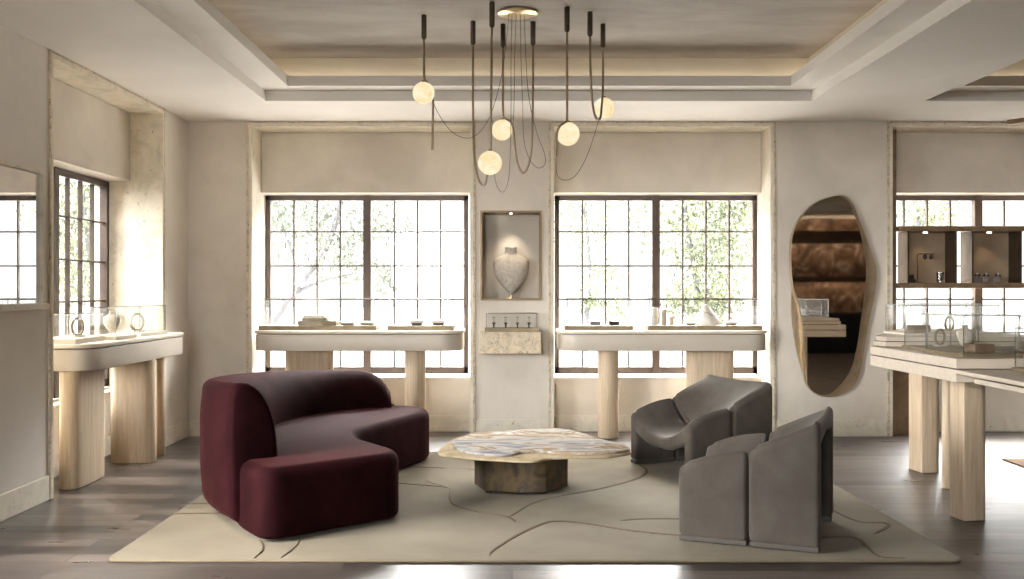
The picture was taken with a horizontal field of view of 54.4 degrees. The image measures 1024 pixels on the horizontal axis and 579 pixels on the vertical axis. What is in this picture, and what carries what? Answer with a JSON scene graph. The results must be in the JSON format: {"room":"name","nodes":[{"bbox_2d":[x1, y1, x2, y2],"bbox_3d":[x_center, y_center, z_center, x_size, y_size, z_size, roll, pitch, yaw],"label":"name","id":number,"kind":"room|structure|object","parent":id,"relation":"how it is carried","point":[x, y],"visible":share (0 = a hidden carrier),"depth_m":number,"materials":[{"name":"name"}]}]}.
{"room":"shop","nodes":[
{"label":"shop","id":0,"kind":"room"},
{"bbox_2d":[0,24,187,494],"bbox_3d":[-3.402,-0.350,2.940,0.635,3.500,13.080,0,0,0],"label":"wall","id":1,"kind":"structure","parent":0,"point":[23,61],"depth_m":6.46,"materials":[{"name":"paint"}]},
{"bbox_2d":[0,160,49,311],"bbox_3d":[-3.050,-0.321,5.777,0.070,0.902,1.434,0,0,0],"label":"wall mirror","id":2,"kind":"object","parent":1,"relation":"attached to","point":[21,187],"visible":1,"depth_m":6.22,"materials":[{"name":"mirror"}]},
{"bbox_2d":[54,79,129,180],"bbox_3d":[-3.520,-1.250,7.715,0.330,0.596,2.080,0,0,0],"label":"roller blind","id":3,"kind":"structure","parent":1,"relation":"attached to","point":[92,135],"depth_m":7.92,"materials":[{"name":"fabric"}]},
{"bbox_2d":[0,420,188,521],"bbox_3d":[-3.244,1.317,2.934,0.342,0.161,13.068,0,0,0],"label":"baseboard","id":4,"kind":"structure","parent":1,"relation":"attached to","point":[16,501],"depth_m":6.43,"materials":[{"name":"stone"}]},
{"bbox_2d":[48,50,164,499],"bbox_3d":[-3.386,-0.098,7.715,0.637,2.994,2.192,0,0,0],"label":"window frame","id":5,"kind":"structure","parent":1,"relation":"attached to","point":[136,205],"depth_m":8.76,"materials":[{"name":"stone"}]},
{"bbox_2d":[54,167,108,398],"bbox_3d":[-3.567,-0.051,7.715,0.087,1.788,2.050,0,0,0],"label":"window","id":6,"kind":"structure","parent":5,"relation":"attached to","point":[103,222],"depth_m":8.23,"materials":[{"name":"paint"}]},
{"bbox_2d":[0,0,1023,120],"bbox_3d":[2.607,-1.850,2.940,11.385,0.500,13.080,0,0,0],"label":"ceiling","id":7,"kind":"structure","parent":0,"point":[195,60],"depth_m":7.77,"materials":[{"name":"beige paint"}]},
{"bbox_2d":[412,1,613,191],"bbox_3d":[0.064,-1.321,7.123,1.506,1.277,0.701,0,0,-15],"label":"chandelier","id":8,"kind":"object","parent":7,"relation":"hanging from","point":[567,133],"visible":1,"depth_m":7.09,"materials":[{"name":"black metal"}]},
{"bbox_2d":[1007,118,1023,124],"bbox_3d":[5.055,-1.544,8.300,0.060,0.112,1.799,0,0,-39],"label":"bar","id":9,"kind":"object","parent":7,"relation":"hanging from","point":[1018,120],"visible":1,"depth_m":8.92,"materials":[{"name":"brown metal"}]},
{"bbox_2d":[0,432,1023,578],"bbox_3d":[2.440,1.460,3.100,12.320,0.120,14.000,0,0,0],"label":"floor","id":10,"kind":"structure","parent":0,"point":[73,534],"depth_m":5.74,"materials":[{"name":"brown wood"}]},
{"bbox_2d":[54,332,183,489],"bbox_3d":[-3.138,0.889,7.880,0.495,1.018,1.920,0,0,0],"label":"display table","id":11,"kind":"object","parent":10,"relation":"on","point":[137,365],"depth_m":7.43,"materials":[{"name":"beige wood"}]},
{"bbox_2d":[54,313,104,343],"bbox_3d":[-3.190,0.277,7.200,0.290,0.207,0.500,0,0,0],"label":"glass display case","id":12,"kind":"object","parent":11,"relation":"on","point":[60,339],"visible":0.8,"depth_m":7.16,"materials":[{"name":"clear glass"}]},
{"bbox_2d":[69,317,85,336],"bbox_3d":[-3.150,0.271,7.220,0.060,0.146,0.130,0,0,21],"label":"stand","id":13,"kind":"object","parent":12,"relation":"on","point":[75,318],"visible":1,"depth_m":7.20,"materials":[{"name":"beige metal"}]},
{"bbox_2d":[54,336,104,343],"bbox_3d":[-3.190,0.362,7.200,0.290,0.035,0.500,0,0,0],"label":"tray","id":14,"kind":"object","parent":12,"relation":"on","point":[60,339],"depth_m":7.06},
{"bbox_2d":[91,306,136,339],"bbox_3d":[-3.080,0.257,7.660,0.240,0.247,0.360,0,0,3],"label":"glass display case","id":15,"kind":"object","parent":11,"relation":"on","point":[107,336],"visible":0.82,"depth_m":7.59,"materials":[{"name":"clear glass"}]},
{"bbox_2d":[103,311,119,334],"bbox_3d":[-3.080,0.258,7.655,0.128,0.182,0.052,0,0,0],"label":"bust","id":16,"kind":"object","parent":15,"relation":"in","point":[111,321],"visible":1,"depth_m":7.64,"materials":[{"name":"ceramic"}]},
{"bbox_2d":[91,334,136,339],"bbox_3d":[-3.080,0.365,7.660,0.240,0.030,0.360,0,0,3],"label":"tray","id":17,"kind":"object","parent":15,"relation":"on","point":[116,336],"depth_m":7.58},
{"bbox_2d":[112,305,167,336],"bbox_3d":[-3.090,0.257,8.280,0.240,0.247,0.560,0,0,2],"label":"glass display case","id":18,"kind":"object","parent":11,"relation":"on","point":[155,332],"visible":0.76,"depth_m":8.19,"materials":[{"name":"clear glass"}]},
{"bbox_2d":[129,312,144,331],"bbox_3d":[-3.080,0.269,8.180,0.066,0.160,0.143,0,0,33],"label":"stand","id":19,"kind":"object","parent":18,"relation":"on","point":[137,313],"visible":0.98,"depth_m":8.16,"materials":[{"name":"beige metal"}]},
{"bbox_2d":[112,330,167,336],"bbox_3d":[-3.090,0.365,8.280,0.240,0.030,0.560,0,0,2],"label":"tray","id":20,"kind":"object","parent":18,"relation":"on","point":[156,332],"depth_m":8.13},
{"bbox_2d":[138,327,154,330],"bbox_3d":[-3.090,0.334,8.420,0.100,0.030,0.120,0,0,0],"label":"pad","id":21,"kind":"object","parent":18,"relation":"in","point":[144,328],"visible":0.73,"depth_m":8.36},
{"bbox_2d":[254,328,464,409],"bbox_3d":[-1.440,0.889,9.495,1.970,1.018,0.590,0,0,0],"label":"display table","id":22,"kind":"object","parent":10,"relation":"on","point":[304,349],"depth_m":9.22,"materials":[{"name":"beige wood"}]},
{"bbox_2d":[258,298,380,329],"bbox_3d":[-1.815,0.232,9.450,1.100,0.297,0.340,0,0,0],"label":"glass display case","id":23,"kind":"object","parent":22,"relation":"on","point":[268,326],"visible":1,"depth_m":9.28,"materials":[{"name":"clear glass"}]},
{"bbox_2d":[298,320,339,325],"bbox_3d":[-1.830,0.316,9.440,0.360,0.045,0.220,0,0,0],"label":"jewelry box","id":24,"kind":"object","parent":23,"relation":"in","point":[328,322],"visible":0.87,"depth_m":9.33,"materials":[{"name":"beige fabric"}]},
{"bbox_2d":[302,317,329,320],"bbox_3d":[-1.860,0.278,9.440,0.230,0.030,0.170,0,0,0],"label":"jewelry box","id":25,"kind":"object","parent":24,"relation":"on","point":[303,318],"visible":0.98,"depth_m":9.36,"materials":[{"name":"beige fabric"}]},
{"bbox_2d":[303,315,326,316],"bbox_3d":[-1.870,0.251,9.450,0.200,0.022,0.130,0,0,0],"label":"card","id":26,"kind":"object","parent":25,"relation":"on","point":[303,315],"visible":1,"depth_m":9.39,"materials":[{"name":"white paper"}]},
{"bbox_2d":[258,324,380,329],"bbox_3d":[-1.815,0.359,9.450,1.100,0.042,0.340,0,0,0],"label":"tray","id":27,"kind":"object","parent":23,"relation":"on","point":[269,326],"depth_m":9.28,"materials":[{"name":"beige wood"}]},
{"bbox_2d":[339,321,355,324],"bbox_3d":[-1.560,0.321,9.430,0.140,0.034,0.140,0,0,0],"label":"pad","id":28,"kind":"object","parent":23,"relation":"on","point":[341,322],"visible":1,"depth_m":9.38,"materials":[{"name":"beige fabric"}]},
{"bbox_2d":[359,321,375,324],"bbox_3d":[-1.370,0.321,9.430,0.140,0.034,0.140,0,0,0],"label":"pad","id":29,"kind":"object","parent":23,"relation":"on","point":[361,322],"visible":1,"depth_m":9.38,"materials":[{"name":"beige fabric"}]},
{"bbox_2d":[387,298,455,329],"bbox_3d":[-0.855,0.232,9.450,0.620,0.297,0.340,0,0,0],"label":"glass display case","id":30,"kind":"object","parent":22,"relation":"on","point":[391,326],"visible":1,"depth_m":9.33,"materials":[{"name":"clear glass"}]},
{"bbox_2d":[410,320,423,324],"bbox_3d":[-0.900,0.313,9.430,0.125,0.050,0.130,0,0,0],"label":"pad","id":31,"kind":"object","parent":30,"relation":"in","point":[413,322],"visible":1,"depth_m":9.37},
{"bbox_2d":[387,324,455,329],"bbox_3d":[-0.855,0.359,9.450,0.620,0.042,0.340,0,0,0],"label":"tray","id":32,"kind":"object","parent":30,"relation":"on","point":[391,326],"depth_m":9.28,"materials":[{"name":"white metal"}]},
{"bbox_2d":[432,320,445,324],"bbox_3d":[-0.695,0.313,9.430,0.125,0.050,0.130,0,0,0],"label":"pad","id":33,"kind":"object","parent":30,"relation":"in","point":[435,322],"visible":1,"depth_m":9.37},
{"bbox_2d":[109,452,960,562],"bbox_3d":[0.090,1.389,6.787,4.459,0.020,3.385,0,0,0],"label":"area rug","id":34,"kind":"object","parent":10,"relation":"on","point":[616,509],"visible":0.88,"depth_m":5.67,"materials":[{"name":"beige carpet"}]},
{"bbox_2d":[200,370,428,538],"bbox_3d":[-1.373,0.959,6.962,1.404,0.848,3.109,0,0,0],"label":"curved sofa","id":35,"kind":"object","parent":34,"relation":"on","point":[283,454],"visible":1,"depth_m":5.86,"materials":[{"name":"fabric"}]},
{"bbox_2d":[438,428,630,493],"bbox_3d":[0.057,1.222,6.936,1.265,0.312,1.260,0,0,-23],"label":"coffee table","id":36,"kind":"object","parent":34,"relation":"on","point":[522,460],"visible":1,"depth_m":6.68,"materials":[{"name":"beige stone"}]},
{"bbox_2d":[631,374,771,464],"bbox_3d":[1.450,1.037,7.698,0.750,0.682,0.840,0,0,-24],"label":"lounge chair","id":37,"kind":"object","parent":34,"relation":"on","point":[712,409],"visible":0.87,"depth_m":7.68,"materials":[{"name":"fabric"}]},
{"bbox_2d":[679,406,832,552],"bbox_3d":[1.420,1.037,5.722,0.750,0.682,0.840,0,0,22],"label":"lounge chair","id":38,"kind":"object","parent":34,"relation":"on","point":[776,490],"visible":1,"depth_m":5.34,"materials":[{"name":"fabric"}]},
{"bbox_2d":[556,328,766,438],"bbox_3d":[1.413,0.889,9.495,1.975,1.018,0.590,0,0,0],"label":"display table","id":39,"kind":"object","parent":10,"relation":"on","point":[711,352],"depth_m":9.23,"materials":[{"name":"beige wood"}]},
{"bbox_2d":[563,298,633,329],"bbox_3d":[0.815,0.232,9.450,0.640,0.297,0.340,0,0,0],"label":"glass display case","id":40,"kind":"object","parent":39,"relation":"on","point":[566,326],"visible":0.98,"depth_m":9.32,"materials":[{"name":"clear glass"}]},
{"bbox_2d":[590,321,600,324],"bbox_3d":[0.790,0.319,9.440,0.095,0.038,0.100,0,0,0],"label":"block","id":41,"kind":"object","parent":40,"relation":"in","point":[591,322],"visible":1,"depth_m":9.39,"materials":[{"name":"grey"}]},
{"bbox_2d":[563,324,633,329],"bbox_3d":[0.815,0.359,9.450,0.640,0.042,0.340,0,0,0],"label":"tray","id":42,"kind":"object","parent":40,"relation":"on","point":[566,326],"depth_m":9.28,"materials":[{"name":"white metal"}]},
{"bbox_2d":[608,321,618,324],"bbox_3d":[0.965,0.319,9.440,0.095,0.038,0.100,0,0,0],"label":"block","id":43,"kind":"object","parent":40,"relation":"in","point":[609,322],"visible":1,"depth_m":9.39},
{"bbox_2d":[643,298,761,329],"bbox_3d":[1.800,0.232,9.450,1.070,0.297,0.340,0,0,0],"label":"glass display case","id":44,"kind":"object","parent":39,"relation":"on","point":[645,326],"visible":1,"depth_m":9.28,"materials":[{"name":"clear glass"}]},
{"bbox_2d":[651,308,657,324],"bbox_3d":[1.355,0.256,9.460,0.082,0.165,0.082,0,0,0],"label":"post","id":45,"kind":"object","parent":44,"relation":"in","point":[654,311],"visible":0.97,"depth_m":9.43,"materials":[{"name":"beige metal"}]},
{"bbox_2d":[661,309,666,324],"bbox_3d":[1.438,0.263,9.420,0.060,0.150,0.060,0,0,0],"label":"post","id":46,"kind":"object","parent":44,"relation":"in","point":[663,311],"visible":0.99,"depth_m":9.40,"materials":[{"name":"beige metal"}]},
{"bbox_2d":[669,317,673,324],"bbox_3d":[1.515,0.298,9.440,0.056,0.080,0.056,0,0,0],"label":"post","id":47,"kind":"object","parent":44,"relation":"in","point":[671,319],"visible":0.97,"depth_m":9.42,"materials":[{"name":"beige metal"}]},
{"bbox_2d":[684,321,696,324],"bbox_3d":[1.690,0.321,9.420,0.100,0.034,0.110,0,0,0],"label":"pad","id":48,"kind":"object","parent":44,"relation":"in","point":[685,322],"visible":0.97,"depth_m":9.38,"materials":[{"name":"beige fabric"}]},
{"bbox_2d":[643,324,761,329],"bbox_3d":[1.800,0.359,9.450,1.070,0.042,0.340,0,0,0],"label":"tray","id":49,"kind":"object","parent":44,"relation":"on","point":[645,326],"depth_m":9.28,"materials":[{"name":"white metal"}]},
{"bbox_2d":[697,304,719,324],"bbox_3d":[1.865,0.238,9.450,0.224,0.200,0.190,0,0,0],"label":"cone","id":50,"kind":"object","parent":44,"relation":"in","point":[707,316],"visible":0.99,"depth_m":9.39,"materials":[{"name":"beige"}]},
{"bbox_2d":[724,321,737,324],"bbox_3d":[2.070,0.321,9.420,0.110,0.034,0.110,0,0,0],"label":"pad","id":51,"kind":"object","parent":44,"relation":"in","point":[725,322],"visible":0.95,"depth_m":9.38,"materials":[{"name":"beige fabric"}]},
{"bbox_2d":[870,330,1023,520],"bbox_3d":[3.058,0.858,5.925,1.205,1.080,3.850,0,0,0],"label":"display table","id":52,"kind":"object","parent":10,"relation":"on","point":[964,379],"visible":0.84,"depth_m":6.08,"materials":[{"name":"beige wood"}]},
{"bbox_2d":[902,313,963,350],"bbox_3d":[2.755,0.272,6.420,0.340,0.232,0.340,0,0,-3],"label":"glass display case","id":53,"kind":"object","parent":52,"relation":"on","point":[913,347],"visible":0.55,"depth_m":6.39,"materials":[{"name":"clear glass"}]},
{"bbox_2d":[902,345,963,350],"bbox_3d":[2.755,0.377,6.420,0.340,0.022,0.340,0,0,-3],"label":"tray","id":54,"kind":"object","parent":53,"relation":"on","point":[914,347],"depth_m":6.39,"materials":[{"name":"beige metal"}]},
{"bbox_2d":[933,328,946,346],"bbox_3d":[2.760,0.308,6.420,0.104,0.116,0.048,0,0,-29],"label":"stand","id":55,"kind":"object","parent":53,"relation":"in","point":[939,329],"visible":1,"depth_m":6.41,"materials":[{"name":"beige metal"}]},
{"bbox_2d":[896,303,982,330],"bbox_3d":[3.250,0.212,7.580,0.550,0.212,0.260,0,0,0],"label":"glass display case","id":56,"kind":"object","parent":52,"relation":"on","point":[898,303],"visible":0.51,"depth_m":7.61,"materials":[{"name":"clear glass"}]},
{"bbox_2d":[896,329,982,330],"bbox_3d":[3.250,0.310,7.580,0.550,0.015,0.260,0,0,0],"label":"tray","id":57,"kind":"object","parent":56,"relation":"on","point":[896,329],"depth_m":7.54,"materials":[{"name":"beige"}]},
{"bbox_2d":[883,304,1001,334],"bbox_3d":[3.060,0.212,7.100,0.680,0.212,0.380,0,0,-1],"label":"glass display case","id":58,"kind":"object","parent":52,"relation":"on","point":[905,332],"visible":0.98,"depth_m":7.03,"materials":[{"name":"clear glass"}]},
{"bbox_2d":[907,325,930,331],"bbox_3d":[2.900,0.278,7.100,0.120,0.050,0.120,0,0,-6],"label":"jewelry box","id":59,"kind":"object","parent":58,"relation":"in","point":[910,328],"visible":0.86,"depth_m":7.04,"materials":[{"name":"leather"}]},
{"bbox_2d":[883,331,1001,334],"bbox_3d":[3.060,0.310,7.100,0.680,0.015,0.380,0,0,-1],"label":"tray","id":60,"kind":"object","parent":58,"relation":"on","point":[889,332],"depth_m":6.92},
{"bbox_2d":[944,316,955,331],"bbox_3d":[3.120,0.245,7.100,0.104,0.116,0.048,0,0,-29],"label":"stand","id":61,"kind":"object","parent":58,"relation":"in","point":[947,317],"visible":0.98,"depth_m":7.09,"materials":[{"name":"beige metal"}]},
{"bbox_2d":[923,313,1022,356],"bbox_3d":[2.735,0.267,5.930,0.360,0.242,0.480,0,0,-3],"label":"glass display case","id":62,"kind":"object","parent":52,"relation":"on","point":[950,352],"visible":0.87,"depth_m":5.85,"materials":[{"name":"clear glass"}]},
{"bbox_2d":[956,325,973,349],"bbox_3d":[2.740,0.290,6.016,0.107,0.152,0.044,0,0,0],"label":"bust","id":63,"kind":"object","parent":62,"relation":"in","point":[964,335],"visible":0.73,"depth_m":6.00,"materials":[{"name":"stone"}]},
{"bbox_2d":[923,349,1022,356],"bbox_3d":[2.735,0.377,5.930,0.360,0.022,0.480,0,0,-3],"label":"tray","id":64,"kind":"object","parent":62,"relation":"on","point":[950,352],"depth_m":5.73,"materials":[{"name":"beige metal"}]},
{"bbox_2d":[964,343,993,352],"bbox_3d":[2.730,0.341,5.820,0.120,0.050,0.120,0,0,-6],"label":"jewelry box","id":65,"kind":"object","parent":62,"relation":"in","point":[968,347],"visible":1,"depth_m":5.76,"materials":[{"name":"wood"}]},
{"bbox_2d":[994,314,1023,354],"bbox_3d":[3.200,0.272,6.150,0.460,0.232,0.600,0,0,0],"label":"glass display case","id":66,"kind":"object","parent":52,"relation":"on","point":[998,348],"visible":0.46,"depth_m":6.07,"materials":[{"name":"clear glass"}]},
{"bbox_2d":[994,346,1023,354],"bbox_3d":[3.200,0.377,6.150,0.460,0.022,0.600,0,0,0],"label":"tray","id":67,"kind":"object","parent":66,"relation":"on","point":[999,348],"depth_m":6.07,"materials":[{"name":"grey metal"}]},
{"bbox_2d":[1016,341,1023,348],"bbox_3d":[3.180,0.341,6.100,0.120,0.050,0.120,0,0,-6],"label":"jewelry box","id":68,"kind":"object","parent":66,"relation":"in","point":[1019,344],"visible":1,"depth_m":6.11,"materials":[{"name":"leather"}]},
{"bbox_2d":[1012,327,1023,372],"bbox_3d":[2.950,0.329,5.250,0.380,0.242,0.500,0,0,0],"label":"glass display case","id":69,"kind":"object","parent":52,"relation":"on","point":[1016,369],"visible":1,"depth_m":5.45,"materials":[{"name":"gold metal"}]},
{"bbox_2d":[1012,367,1023,372],"bbox_3d":[2.950,0.439,5.250,0.380,0.022,0.500,0,0,0],"label":"tray","id":70,"kind":"object","parent":69,"relation":"on","point":[1017,369],"depth_m":5.44,"materials":[{"name":"beige metal"}]},
{"bbox_2d":[1002,459,1023,466],"bbox_3d":[5.460,1.393,7.185,2.880,0.013,1.970,0,0,0],"label":"area rug","id":71,"kind":"object","parent":10,"relation":"on","point":[1020,462],"visible":1,"depth_m":8.02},
{"bbox_2d":[188,121,1023,436],"bbox_3d":[2.440,-0.350,9.790,12.320,3.500,0.620,0,0,0],"label":"wall","id":72,"kind":"structure","parent":0,"point":[816,160],"depth_m":9.48,"materials":[{"name":"paint"}]},
{"bbox_2d":[246,122,475,432],"bbox_3d":[-1.437,-0.098,9.781,2.179,2.994,0.637,0,0,0],"label":"window frame","id":73,"kind":"structure","parent":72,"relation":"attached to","point":[255,200],"depth_m":9.47,"materials":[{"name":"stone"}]},
{"bbox_2d":[266,195,468,373],"bbox_3d":[-1.453,-0.051,10.011,2.030,1.788,0.087,0,0,0],"label":"window","id":74,"kind":"structure","parent":73,"relation":"attached to","point":[367,200],"depth_m":9.98,"materials":[{"name":"paint"}]},
{"bbox_2d":[261,132,469,194],"bbox_3d":[-1.437,-1.250,9.945,2.067,0.596,0.270,0,0,0],"label":"roller blind","id":75,"kind":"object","parent":72,"relation":"attached to","point":[292,163],"depth_m":9.81,"materials":[{"name":"fabric"}]},
{"bbox_2d":[480,331,540,353],"bbox_3d":[-0.014,0.497,9.380,0.572,0.205,0.199,0,0,0],"label":"wall ledge","id":76,"kind":"object","parent":72,"relation":"attached to","point":[490,342],"visible":0.98,"depth_m":9.28,"materials":[{"name":"stone"}]},
{"bbox_2d":[485,313,537,331],"bbox_3d":[-0.005,0.307,9.380,0.500,0.175,0.150,0,0,0],"label":"glass display case","id":77,"kind":"object","parent":76,"relation":"on","point":[487,329],"visible":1,"depth_m":9.31,"materials":[{"name":"clear glass"}]},
{"bbox_2d":[485,327,537,331],"bbox_3d":[-0.005,0.378,9.380,0.500,0.035,0.150,0,0,0],"label":"tray","id":78,"kind":"object","parent":77,"relation":"on","point":[487,329],"depth_m":9.31,"materials":[{"name":"beige metal"}]},
{"bbox_2d":[480,211,541,299],"bbox_3d":[-0.009,-0.324,9.598,0.581,0.853,0.275,0,0,0],"label":"wall niche","id":79,"kind":"object","parent":72,"relation":"attached to","point":[499,230],"visible":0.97,"depth_m":9.72,"materials":[{"name":"beige paint"}]},
{"bbox_2d":[493,247,528,297],"bbox_3d":[-0.010,-0.164,9.587,0.349,0.495,0.142,0,0,0],"label":"bust","id":80,"kind":"object","parent":79,"relation":"in","point":[510,268],"visible":0.98,"depth_m":9.55,"materials":[{"name":"stone"}]},
{"bbox_2d":[188,415,1023,435],"bbox_3d":[1.306,1.317,9.639,8.781,0.161,0.342,0,0,0],"label":"baseboard","id":81,"kind":"structure","parent":72,"relation":"attached to","point":[437,423],"depth_m":9.80,"materials":[{"name":"wood"}]},
{"bbox_2d":[554,132,760,194],"bbox_3d":[1.428,-1.250,9.945,2.050,0.596,0.270,0,0,0],"label":"roller blind","id":82,"kind":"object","parent":72,"relation":"attached to","point":[616,163],"depth_m":9.81,"materials":[{"name":"fabric"}]},
{"bbox_2d":[548,122,775,431],"bbox_3d":[1.428,-0.098,9.781,2.162,2.994,0.637,0,0,0],"label":"window frame","id":83,"kind":"structure","parent":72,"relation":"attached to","point":[766,200],"depth_m":9.47,"materials":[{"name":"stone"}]},
{"bbox_2d":[554,195,756,373],"bbox_3d":[1.444,-0.051,10.011,2.032,1.788,0.087,0,0,0],"label":"window","id":84,"kind":"structure","parent":83,"relation":"attached to","point":[655,368],"depth_m":9.98,"materials":[{"name":"paint"}]},
{"bbox_2d":[789,195,876,396],"bbox_3d":[3.038,0.063,9.428,0.832,1.912,0.100,0,0,0],"label":"wall mirror","id":85,"kind":"object","parent":72,"relation":"attached to","point":[832,266],"visible":1,"depth_m":9.38,"materials":[{"name":"brown mirror"}]},
{"bbox_2d":[893,130,908,434],"bbox_3d":[3.738,-0.070,9.689,0.224,2.939,0.218,0,0,0],"label":"trim","id":86,"kind":"structure","parent":72,"relation":"attached to","point":[900,379],"depth_m":9.60,"materials":[{"name":"brown metal"}]},
{"bbox_2d":[887,122,1023,436],"bbox_3d":[4.660,-0.098,9.781,2.182,2.994,0.637,0,0,0],"label":"lining","id":87,"kind":"object","parent":72,"relation":"attached to","point":[898,126],"visible":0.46,"depth_m":9.47,"materials":[{"name":"stone"}]},
{"bbox_2d":[896,195,1023,332],"bbox_3d":[4.675,-0.051,10.011,2.030,1.788,0.087,0,0,0],"label":"window","id":88,"kind":"structure","parent":87,"relation":"attached to","point":[976,200],"depth_m":9.98,"materials":[{"name":"paint"}]},
{"bbox_2d":[896,226,1023,287],"bbox_3d":[4.683,-0.310,9.655,1.955,0.595,0.250,0,0,0],"label":"display cabinet","id":89,"kind":"object","parent":87,"relation":"attached to","point":[991,250],"visible":0.83,"depth_m":9.75,"materials":[{"name":"beige wood"}]},
{"bbox_2d":[909,275,915,281],"bbox_3d":[3.860,-0.105,9.610,0.060,0.075,0.060,0,0,0],"label":"box","id":90,"kind":"object","parent":89,"relation":"on","point":[911,277],"visible":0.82,"depth_m":9.60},
{"bbox_2d":[914,253,933,282],"bbox_3d":[3.993,-0.209,9.650,0.195,0.282,0.070,0,0,0],"label":"stand","id":91,"kind":"object","parent":89,"relation":"on","point":[925,254],"visible":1,"depth_m":9.65,"materials":[{"name":"brown metal"}]},
{"bbox_2d":[973,273,979,281],"bbox_3d":[4.490,-0.115,9.623,0.062,0.094,0.055,0,0,0],"label":"holder","id":92,"kind":"object","parent":89,"relation":"on","point":[975,279],"visible":0.98,"depth_m":9.61,"materials":[{"name":"grey"}]},
{"bbox_2d":[981,273,988,281],"bbox_3d":[4.575,-0.115,9.623,0.062,0.094,0.055,0,0,0],"label":"holder","id":93,"kind":"object","parent":89,"relation":"on","point":[983,279],"visible":1,"depth_m":9.61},
{"bbox_2d":[993,273,1000,281],"bbox_3d":[4.690,-0.115,9.623,0.062,0.094,0.055,0,0,0],"label":"holder","id":94,"kind":"object","parent":89,"relation":"on","point":[995,279],"visible":1,"depth_m":9.61,"materials":[{"name":"grey"}]},
{"bbox_2d":[896,132,1023,194],"bbox_3d":[4.660,-1.250,9.945,2.070,0.596,0.270,0,0,0],"label":"roller blind","id":95,"kind":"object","parent":72,"relation":"attached to","point":[927,163],"depth_m":9.81,"materials":[{"name":"fabric"}]},
{"label":"outside","id":96,"kind":"structure","parent":0,"visible":0},
{"bbox_2d":[59,307,1023,374],"bbox_3d":[0.000,1.950,35.000,240.000,0.001,150.000,0,0,0],"label":"ground","id":97,"kind":"structure","parent":96,"point":[403,315],"depth_m":60.67,"materials":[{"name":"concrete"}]},
{"bbox_2d":[59,178,89,312],"bbox_3d":[-7.187,-0.240,16.669,2.994,4.396,2.107,0,0,0],"label":"leafy tree","id":98,"kind":"object","parent":97,"relation":"on","point":[86,211],"visible":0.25,"depth_m":16.52,"materials":[{"name":"green plant"}]},
{"bbox_2d":[272,201,414,323],"bbox_3d":[-2.871,-0.289,14.049,2.953,4.511,1.865,0,0,0],"label":"slender tree","id":99,"kind":"object","parent":97,"relation":"on","point":[282,306],"visible":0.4,"depth_m":14.06,"materials":[{"name":"green plant"}]},
{"bbox_2d":[559,201,649,365],"bbox_3d":[1.460,-0.049,17.198,1.993,4.004,1.391,0,0,0],"label":"leafy tree","id":100,"kind":"object","parent":97,"relation":"on","point":[589,290],"visible":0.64,"depth_m":17.29,"materials":[{"name":"green plant"}]},
{"bbox_2d":[630,201,750,323],"bbox_3d":[2.869,-0.120,14.620,2.315,4.144,1.715,0,0,0],"label":"leafy tree","id":101,"kind":"object","parent":97,"relation":"on","point":[692,246],"visible":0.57,"depth_m":14.45,"materials":[{"name":"green plant"}]},
{"bbox_2d":[896,201,970,324],"bbox_3d":[5.804,-0.148,14.145,1.324,4.200,1.278,0,0,0],"label":"leafy tree","id":102,"kind":"object","parent":97,"relation":"on","point":[917,218],"visible":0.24,"depth_m":13.94,"materials":[{"name":"green plant"}]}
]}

